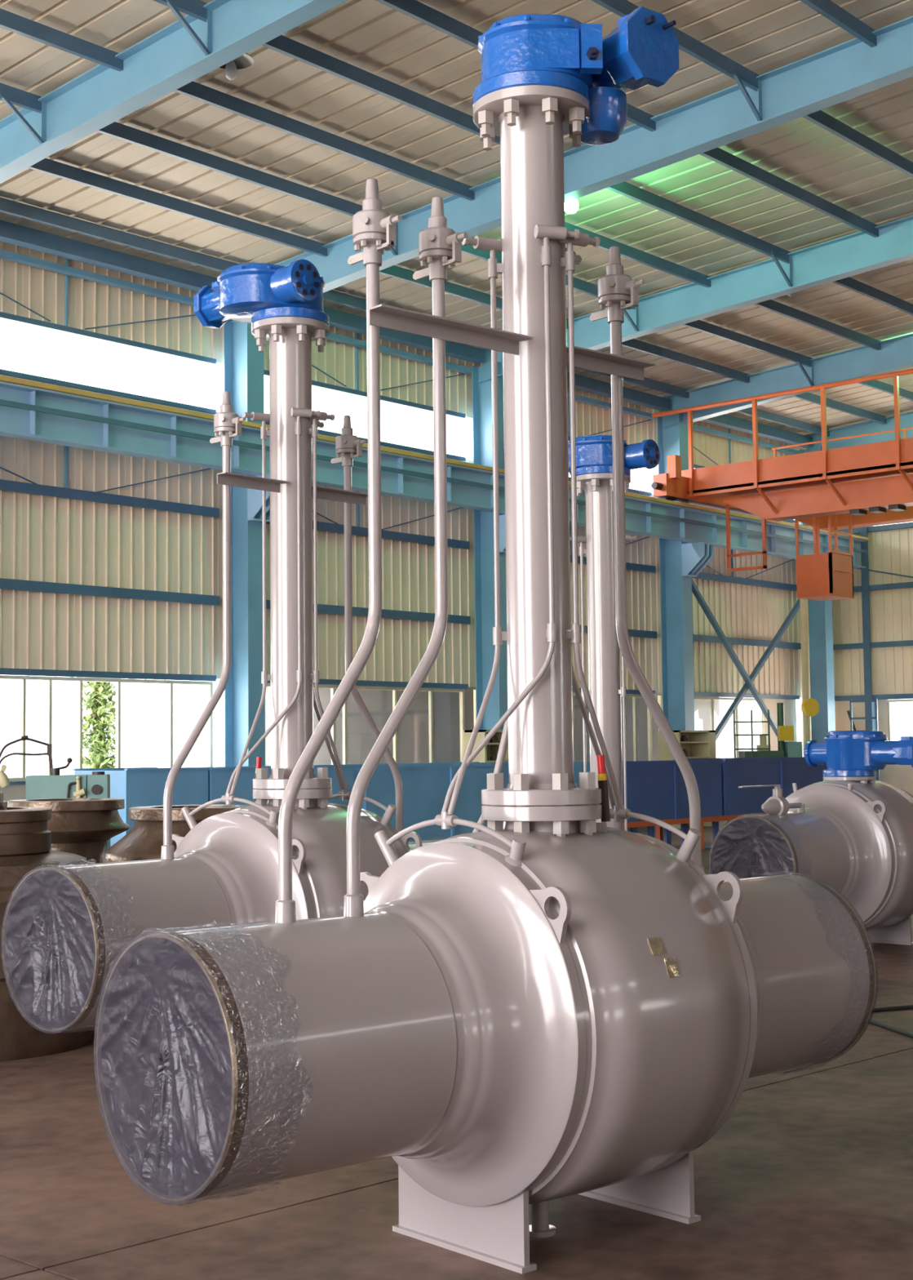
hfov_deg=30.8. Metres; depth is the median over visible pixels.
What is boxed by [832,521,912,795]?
wall
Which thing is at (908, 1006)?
cable
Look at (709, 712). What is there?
window
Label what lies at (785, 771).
container
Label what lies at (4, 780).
spot lamp
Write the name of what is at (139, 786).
container
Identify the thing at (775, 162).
ceiling
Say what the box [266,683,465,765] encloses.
window
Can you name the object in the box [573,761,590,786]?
container
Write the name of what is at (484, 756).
tool rack
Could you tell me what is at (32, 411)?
runway
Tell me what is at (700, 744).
tool rack
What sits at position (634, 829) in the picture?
bar
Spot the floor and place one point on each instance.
(810, 1175)
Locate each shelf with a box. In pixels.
[487,742,508,744]
[487,760,508,762]
[680,741,709,743]
[686,756,710,758]
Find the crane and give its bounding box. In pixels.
[651,368,912,600]
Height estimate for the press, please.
2.450 m
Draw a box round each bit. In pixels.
[490,736,497,742]
[490,754,497,760]
[680,735,688,741]
[683,749,688,756]
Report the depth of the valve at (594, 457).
11.05 m
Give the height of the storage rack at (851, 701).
2.650 m
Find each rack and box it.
[463,729,508,762]
[623,813,767,849]
[658,730,715,828]
[849,698,879,781]
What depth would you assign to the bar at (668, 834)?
24.89 m
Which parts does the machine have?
arm, arm, arm post, ball handle, hand lever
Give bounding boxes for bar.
[630,826,637,833]
[647,826,654,837]
[664,827,671,845]
[680,823,688,844]
[712,821,719,840]
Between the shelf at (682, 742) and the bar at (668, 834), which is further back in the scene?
the shelf at (682, 742)
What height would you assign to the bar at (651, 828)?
0.379 m
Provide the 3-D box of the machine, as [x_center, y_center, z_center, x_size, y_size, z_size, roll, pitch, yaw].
[-3.113,1.600,12.979,0.958,1.712,0.480,0,-4,-7]
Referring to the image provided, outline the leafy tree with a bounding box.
[70,676,155,768]
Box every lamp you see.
[0,764,9,787]
[219,53,253,79]
[564,199,578,213]
[787,292,795,297]
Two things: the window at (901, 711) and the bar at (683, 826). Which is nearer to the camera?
the bar at (683, 826)
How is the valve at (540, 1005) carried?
on the floor
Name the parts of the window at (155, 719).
pane, pane, pane, pane, pane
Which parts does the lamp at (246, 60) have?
bulb, lamp shade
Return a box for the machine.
[0,735,110,851]
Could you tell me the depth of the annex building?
30.79 m
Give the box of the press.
[738,702,804,757]
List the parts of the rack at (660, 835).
leg, leg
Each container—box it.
[71,767,210,846]
[208,764,356,805]
[314,761,508,841]
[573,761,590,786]
[622,760,723,822]
[674,756,827,815]
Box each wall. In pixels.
[0,219,835,801]
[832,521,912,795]
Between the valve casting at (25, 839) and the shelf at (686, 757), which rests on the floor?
the valve casting at (25, 839)
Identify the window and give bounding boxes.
[0,675,213,781]
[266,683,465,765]
[473,689,653,761]
[657,695,765,758]
[887,698,912,740]
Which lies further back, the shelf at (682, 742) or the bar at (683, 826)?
the shelf at (682, 742)
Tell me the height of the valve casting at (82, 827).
1.256 m
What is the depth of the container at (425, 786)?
20.68 m
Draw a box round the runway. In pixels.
[0,375,869,568]
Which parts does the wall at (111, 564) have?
window sill, sag rod, sag rod, sag post, sag post, eave rail, sill rail, head rail, head rail, sag rod, sag rod, sag rod, sag rod, sag post, sag post, head rail, sill rail, head rail, eave rail, sag rod, sag rod, sag post, sag post, sill rail, eave rail, head rail, sag rod, sag rod, head rail, sag rod, sag post, sag post, eave rail, head rail, sag rod, blank panel, sill rail, blank panel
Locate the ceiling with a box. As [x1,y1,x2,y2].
[0,0,912,449]
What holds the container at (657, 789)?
on the rack at (660, 835)
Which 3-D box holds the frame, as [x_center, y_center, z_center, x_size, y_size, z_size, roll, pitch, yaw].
[5.897,2.542,32.981,0.720,2.300,0.032,-1,-4,-1]
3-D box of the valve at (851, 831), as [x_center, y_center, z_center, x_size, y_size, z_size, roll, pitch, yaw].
[3.007,1.540,12.829,1.180,1.672,2.932,-4,-5,42]
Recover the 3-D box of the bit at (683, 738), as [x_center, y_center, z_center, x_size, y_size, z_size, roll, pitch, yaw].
[4.474,1.937,32.576,0.158,0.124,0.151,-4,-5,41]
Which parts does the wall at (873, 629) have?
blank panel, wall post, sag rod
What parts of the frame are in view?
post, rail, rail, post, rail, post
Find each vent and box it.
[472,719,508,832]
[596,755,610,822]
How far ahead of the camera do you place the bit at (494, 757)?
28.17 m
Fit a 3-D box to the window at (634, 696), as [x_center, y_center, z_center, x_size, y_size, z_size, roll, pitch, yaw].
[2.188,1.756,32.283,0.080,1.460,5.560,-4,-5,41]
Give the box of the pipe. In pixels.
[800,598,819,748]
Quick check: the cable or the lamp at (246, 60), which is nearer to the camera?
the cable
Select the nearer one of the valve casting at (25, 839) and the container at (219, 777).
the valve casting at (25, 839)
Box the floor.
[0,820,912,1279]
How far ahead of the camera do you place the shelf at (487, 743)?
27.94 m
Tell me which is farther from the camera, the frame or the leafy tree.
the frame
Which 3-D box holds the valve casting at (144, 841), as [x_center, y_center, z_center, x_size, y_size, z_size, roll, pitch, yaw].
[-1.577,1.623,9.989,1.070,1.230,1.070,-4,-5,41]
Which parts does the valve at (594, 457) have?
lid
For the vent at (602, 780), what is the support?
attached to the valve at (540, 1005)
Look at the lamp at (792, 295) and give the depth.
26.61 m
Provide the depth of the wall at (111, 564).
25.93 m
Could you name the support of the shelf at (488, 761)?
attached to the tool rack at (484, 756)
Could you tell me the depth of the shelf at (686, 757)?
32.58 m
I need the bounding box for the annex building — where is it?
[265,684,710,765]
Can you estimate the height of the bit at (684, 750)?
0.153 m
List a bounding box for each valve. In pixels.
[0,259,444,1033]
[93,6,878,1274]
[568,435,660,831]
[708,730,912,945]
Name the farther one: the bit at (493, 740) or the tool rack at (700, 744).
the tool rack at (700, 744)
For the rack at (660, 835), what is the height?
0.499 m
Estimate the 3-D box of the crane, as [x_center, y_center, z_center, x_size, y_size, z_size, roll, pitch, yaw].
[19.290,-3.633,22.564,37.910,3.925,5.000,-4,-5,41]
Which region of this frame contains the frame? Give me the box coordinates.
[733,709,770,757]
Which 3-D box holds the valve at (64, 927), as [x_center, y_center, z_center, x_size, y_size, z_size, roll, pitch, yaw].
[-0.867,0.112,8.365,1.208,4.012,2.853,-4,-5,42]
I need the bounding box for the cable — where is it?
[870,1004,912,1038]
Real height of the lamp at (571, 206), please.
0.625 m
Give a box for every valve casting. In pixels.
[0,791,94,1061]
[7,797,129,863]
[104,804,253,862]
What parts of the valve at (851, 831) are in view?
lever, lid, support plate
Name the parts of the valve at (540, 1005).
lever, lever, support plate, lid, plate, lever, support plate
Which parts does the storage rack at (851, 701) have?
post, rail, rail, post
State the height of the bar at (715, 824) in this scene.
0.379 m
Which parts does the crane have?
drive motor, rail post, hanging frame, rail post, post, handrail, rail post, rail, rail post, post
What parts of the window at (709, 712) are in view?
pane, frame, pane, pane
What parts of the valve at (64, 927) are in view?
lever, lid, lever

